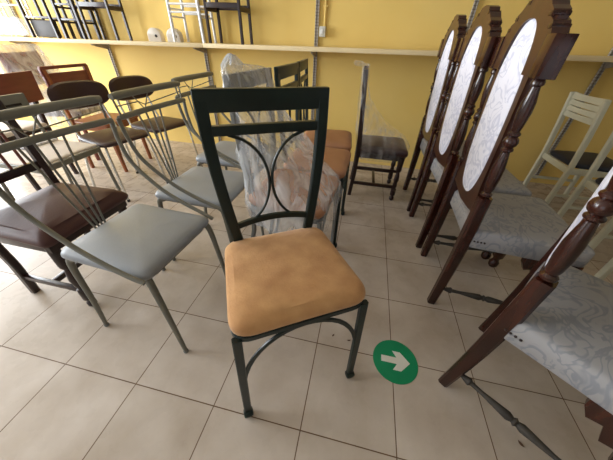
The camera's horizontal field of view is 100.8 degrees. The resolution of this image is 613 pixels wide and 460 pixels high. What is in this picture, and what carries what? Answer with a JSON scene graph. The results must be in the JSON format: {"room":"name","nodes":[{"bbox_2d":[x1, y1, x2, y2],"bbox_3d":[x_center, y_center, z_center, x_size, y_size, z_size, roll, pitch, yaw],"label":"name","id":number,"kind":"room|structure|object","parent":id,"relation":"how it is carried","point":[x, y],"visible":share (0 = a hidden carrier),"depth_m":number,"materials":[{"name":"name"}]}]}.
{"room":"furniture store","nodes":[
{"label":"furniture store","id":0,"kind":"room"},
{"bbox_2d":[0,127,612,459],"bbox_3d":[-0.853,0.803,0.813,9.300,0.100,6.200,9,37,9],"label":"floor","id":1,"kind":"structure","parent":0,"point":[73,386],"depth_m":1.08,"materials":[{"name":"tile"}]},
{"bbox_2d":[0,70,78,190],"bbox_3d":[-2.407,-0.783,2.055,0.459,0.841,0.520,4,37,2],"label":"chair","id":2,"kind":"object","parent":1,"relation":"on","point":[24,82],"visible":0.52,"depth_m":1.99,"materials":[{"name":"brown wood"}]},
{"bbox_2d":[0,43,119,159],"bbox_3d":[-2.440,-1.261,2.563,0.515,0.994,0.524,0,37,-3],"label":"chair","id":3,"kind":"object","parent":1,"relation":"on","point":[11,61],"visible":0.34,"depth_m":2.37,"materials":[{"name":"brown wood"}]},
{"bbox_2d":[0,93,120,200],"bbox_3d":[-1.747,-0.466,1.729,0.485,0.751,0.430,9,37,9],"label":"chair","id":4,"kind":"object","parent":1,"relation":"on","point":[15,100],"visible":0.56,"depth_m":1.69,"materials":[{"name":"fabric"}]},
{"bbox_2d":[20,138,57,148],"bbox_3d":[-1.886,-0.606,1.759,0.120,0.010,0.220,9,37,9],"label":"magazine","id":5,"kind":"object","parent":4,"relation":"on","point":[43,142],"visible":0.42,"depth_m":1.76,"materials":[{"name":"paper"}]},
{"bbox_2d":[0,99,127,306],"bbox_3d":[-1.213,-0.107,1.193,0.492,0.879,0.441,9,37,9],"label":"chair","id":6,"kind":"object","parent":1,"relation":"on","point":[47,205],"visible":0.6,"depth_m":1.15,"materials":[{"name":"brown wood"}]},
{"bbox_2d":[37,63,151,171],"bbox_3d":[-1.924,-1.056,2.429,0.416,0.865,0.445,8,37,7],"label":"wooden chair","id":7,"kind":"object","parent":1,"relation":"on","point":[85,74],"visible":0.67,"depth_m":2.31,"materials":[{"name":"brown wood"}]},
{"bbox_2d":[47,80,167,201],"bbox_3d":[-1.559,-0.722,2.051,0.480,0.807,0.412,18,39,20],"label":"chair","id":8,"kind":"object","parent":1,"relation":"on","point":[105,138],"visible":0.73,"depth_m":1.94,"materials":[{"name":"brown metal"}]},
{"bbox_2d":[0,95,225,352],"bbox_3d":[-0.665,0.016,1.026,0.452,0.918,0.453,11,38,11],"label":"chair","id":9,"kind":"object","parent":1,"relation":"on","point":[138,243],"visible":0.94,"depth_m":0.94,"materials":[{"name":"grey paint"}]},
{"bbox_2d":[108,75,202,180],"bbox_3d":[-1.377,-0.951,2.367,0.480,0.807,0.412,17,39,19],"label":"chair","id":10,"kind":"object","parent":1,"relation":"on","point":[131,81],"visible":0.59,"depth_m":2.25,"materials":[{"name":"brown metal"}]},
{"bbox_2d":[108,81,264,260],"bbox_3d":[-0.542,-0.255,1.395,0.452,0.918,0.453,10,37,10],"label":"chair","id":11,"kind":"object","parent":1,"relation":"on","point":[195,186],"visible":0.7,"depth_m":1.28,"materials":[{"name":"grey paint"}]},
{"bbox_2d":[171,72,270,224],"bbox_3d":[-0.509,-0.552,1.793,0.452,0.918,0.453,9,37,9],"label":"chair","id":12,"kind":"object","parent":1,"relation":"on","point":[227,149],"visible":0.52,"depth_m":1.68,"materials":[{"name":"grey paint"}]},
{"bbox_2d":[190,86,368,417],"bbox_3d":[-0.071,0.119,0.853,0.448,1.004,0.455,-11,39,-17],"label":"dining chair","id":13,"kind":"object","parent":1,"relation":"on","point":[281,283],"visible":1,"depth_m":0.74,"materials":[{"name":"beige fabric"}]},
{"bbox_2d":[220,53,339,246],"bbox_3d":[-0.068,-0.225,1.263,0.471,1.064,0.455,12,38,13],"label":"dining chair","id":14,"kind":"object","parent":1,"relation":"on","point":[291,186],"visible":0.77,"depth_m":1.14,"materials":[{"name":"dark green metal"},{"name":"clear plastic"},{"name":"tan vinyl"}]},
{"bbox_2d":[274,62,350,247],"bbox_3d":[0.052,-0.442,1.609,0.455,1.004,0.448,10,37,10],"label":"dining chair","id":15,"kind":"object","parent":1,"relation":"on","point":[338,159],"visible":0.67,"depth_m":1.49,"materials":[{"name":"orange fabric"}]},
{"bbox_2d":[297,59,351,210],"bbox_3d":[0.131,-0.696,1.953,0.455,1.004,0.448,7,37,5],"label":"dining chair","id":16,"kind":"object","parent":1,"relation":"on","point":[341,139],"visible":0.56,"depth_m":1.83,"materials":[{"name":"orange fabric"}]},
{"bbox_2d":[347,66,407,200],"bbox_3d":[0.594,-0.802,2.116,0.535,1.013,0.410,8,37,8],"label":"chair","id":17,"kind":"object","parent":1,"relation":"on","point":[393,149],"visible":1,"depth_m":2.07,"materials":[{"name":"brown wood"}]},
{"bbox_2d":[373,340,417,384],"bbox_3d":[0.388,0.572,1.110,0.192,0.002,0.192,9,37,9],"label":"floor marker","id":18,"kind":"object","parent":1,"relation":"on","point":[392,359],"visible":1,"depth_m":1.10,"materials":[{"name":"green plastic"}]},
{"bbox_2d":[403,14,466,211],"bbox_3d":[1.121,-0.750,1.866,0.500,1.266,0.498,9,37,9],"label":"chair","id":19,"kind":"object","parent":1,"relation":"on","point":[446,65],"visible":0.6,"depth_m":1.74,"materials":[{"name":"dark wood"},{"name":"patterned grey-white fabric"},{"name":"grey wood"}]},
{"bbox_2d":[409,5,531,259],"bbox_3d":[1.033,-0.477,1.496,0.500,1.266,0.498,8,37,8],"label":"chair","id":20,"kind":"object","parent":1,"relation":"on","point":[474,53],"visible":0.69,"depth_m":1.37,"materials":[{"name":"dark wood"},{"name":"patterned grey-white fabric"},{"name":"grey wood"}]},
{"bbox_2d":[420,0,594,304],"bbox_3d":[0.945,-0.193,1.111,0.500,1.266,0.498,11,38,11],"label":"chair","id":21,"kind":"object","parent":1,"relation":"on","point":[534,50],"visible":0.94,"depth_m":1.02,"materials":[{"name":"brown wood"}]},
{"bbox_2d":[438,167,612,459],"bbox_3d":[0.878,0.159,0.639,0.498,1.267,0.474,-24,44,-31],"label":"chair","id":22,"kind":"object","parent":1,"relation":"on","point":[560,315],"visible":1,"depth_m":0.69,"materials":[{"name":"dark wood"},{"name":"patterned grey-white fabric"},{"name":"grey wood"}]},
{"bbox_2d":[522,91,612,203],"bbox_3d":[2.252,-0.592,2.057,0.496,0.865,0.416,9,37,9],"label":"slat chair","id":23,"kind":"object","parent":1,"relation":"on","point":[580,159],"visible":0.88,"depth_m":1.98,"materials":[{"name":"beige paint"}]},
{"bbox_2d":[557,131,612,249],"bbox_3d":[2.135,-0.261,1.608,0.496,0.865,0.416,9,37,9],"label":"slat chair","id":24,"kind":"object","parent":1,"relation":"on","point":[587,181],"visible":0.8,"depth_m":1.74,"materials":[{"name":"beige paint"}]},
{"bbox_2d":[594,258,612,279],"bbox_3d":[1.827,0.126,1.073,0.496,0.865,0.416,5,37,4],"label":"slat chair","id":25,"kind":"object","parent":1,"relation":"on","point":[607,269],"visible":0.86,"depth_m":1.40,"materials":[{"name":"beige paint"}]},
{"bbox_2d":[0,0,612,188],"bbox_3d":[-0.159,-2.135,2.274,9.300,2.900,0.200,9,37,9],"label":"wall","id":26,"kind":"structure","parent":0,"point":[398,92],"depth_m":2.44,"materials":[{"name":"yellow paint"}]},
{"bbox_2d":[6,0,69,125],"bbox_3d":[-3.219,-2.331,2.688,0.032,2.400,0.212,9,37,9],"label":"wall rail","id":27,"kind":"object","parent":26,"relation":"attached to","point":[7,1],"visible":0.37,"depth_m":2.80,"materials":[{"name":"metal"}]},
{"bbox_2d":[0,36,202,47],"bbox_3d":[-2.738,-2.031,2.712,3.725,0.032,0.288,8,37,9],"label":"shelf board","id":28,"kind":"object","parent":26,"relation":"attached to","point":[2,38],"visible":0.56,"depth_m":2.48,"materials":[{"name":"beige wood"}]},
{"bbox_2d":[0,17,36,35],"bbox_3d":[-3.154,-2.161,2.689,0.564,0.157,0.170,9,37,9],"label":"plastic bundle","id":29,"kind":"object","parent":28,"relation":"on","point":[19,21],"visible":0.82,"depth_m":2.63,"materials":[{"name":"white plastic"}]},
{"bbox_2d":[0,0,43,37],"bbox_3d":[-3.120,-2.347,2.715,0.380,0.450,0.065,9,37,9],"label":"metal chair","id":30,"kind":"object","parent":28,"relation":"on","point":[21,1],"visible":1,"depth_m":2.72,"materials":[{"name":"white metal"}]},
{"bbox_2d":[15,0,76,38],"bbox_3d":[-2.637,-2.216,2.525,0.349,0.490,0.210,9,37,9],"label":"chair","id":31,"kind":"object","parent":28,"relation":"on","point":[49,28],"visible":0.8,"depth_m":2.56,"materials":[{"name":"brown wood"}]},
{"bbox_2d":[50,0,102,39],"bbox_3d":[-2.276,-2.162,2.466,0.260,0.490,0.210,9,37,9],"label":"chair","id":32,"kind":"object","parent":28,"relation":"on","point":[72,7],"visible":0.84,"depth_m":2.49,"materials":[{"name":"metal"}]},
{"bbox_2d":[75,0,132,40],"bbox_3d":[-1.959,-2.115,2.415,0.359,0.490,0.210,9,37,9],"label":"chair","id":33,"kind":"object","parent":28,"relation":"on","point":[91,5],"visible":1,"depth_m":2.43,"materials":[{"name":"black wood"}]},
{"bbox_2d":[147,28,165,41],"bbox_3d":[-1.456,-1.887,2.452,0.124,0.107,0.092,1,37,-3],"label":"dome","id":34,"kind":"object","parent":28,"relation":"on","point":[154,34],"visible":1,"depth_m":2.43,"materials":[{"name":"white plastic"}]},
{"bbox_2d":[167,28,183,41],"bbox_3d":[-1.256,-1.857,2.420,0.124,0.107,0.092,1,37,-3],"label":"dome","id":35,"kind":"object","parent":28,"relation":"on","point":[179,37],"visible":0.65,"depth_m":2.39,"materials":[{"name":"white plastic"}]},
{"bbox_2d":[166,0,216,42],"bbox_3d":[-1.048,-1.993,2.287,0.336,0.490,0.255,9,37,9],"label":"metal stool","id":36,"kind":"object","parent":28,"relation":"on","point":[192,5],"visible":0.79,"depth_m":2.30,"materials":[{"name":"white metal"}]},
{"bbox_2d":[91,0,131,110],"bbox_3d":[-2.174,-2.164,2.527,0.032,2.400,0.212,9,37,9],"label":"wall rail","id":37,"kind":"object","parent":26,"relation":"attached to","point":[106,46],"visible":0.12,"depth_m":2.80,"materials":[{"name":"metal"}]},
{"bbox_2d":[193,1,221,141],"bbox_3d":[-1.044,-1.984,2.354,0.032,2.400,0.212,9,37,9],"label":"wall rail","id":38,"kind":"object","parent":26,"relation":"attached to","point":[204,50],"visible":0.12,"depth_m":2.65,"materials":[{"name":"metal"}]},
{"bbox_2d":[311,0,319,119],"bbox_3d":[0.073,-1.805,2.182,0.032,2.400,0.212,9,37,9],"label":"wall rail","id":39,"kind":"object","parent":26,"relation":"attached to","point":[314,54],"visible":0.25,"depth_m":2.34,"materials":[{"name":"metal"}]},
{"bbox_2d":[319,0,328,36],"bbox_3d":[0.177,-2.431,1.795,0.062,1.698,0.067,9,37,9],"label":"switch box","id":40,"kind":"object","parent":26,"relation":"attached to","point":[322,29],"visible":1,"depth_m":2.25,"materials":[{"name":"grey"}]},
{"bbox_2d":[202,43,612,61],"bbox_3d":[1.577,-1.387,2.016,5.100,0.032,0.288,8,37,9],"label":"shelf board","id":41,"kind":"object","parent":26,"relation":"attached to","point":[590,58],"visible":0.8,"depth_m":2.10,"materials":[{"name":"beige wood"}]},
{"bbox_2d":[203,0,252,44],"bbox_3d":[-0.690,-1.939,2.229,0.353,0.490,0.255,9,37,9],"label":"chair","id":42,"kind":"object","parent":41,"relation":"on","point":[215,6],"visible":1,"depth_m":2.23,"materials":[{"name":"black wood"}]},
{"bbox_2d":[455,0,478,67],"bbox_3d":[1.302,-1.609,1.993,0.032,2.400,0.212,9,37,9],"label":"wall rail","id":43,"kind":"object","parent":26,"relation":"attached to","point":[475,4],"visible":0.11,"depth_m":2.03,"materials":[{"name":"metal"}]},
{"bbox_2d":[533,47,612,178],"bbox_3d":[2.375,-1.438,1.827,0.032,2.400,0.212,9,37,9],"label":"wall rail","id":44,"kind":"object","parent":26,"relation":"attached to","point":[604,65],"visible":0.77,"depth_m":2.20,"materials":[{"name":"metal"}]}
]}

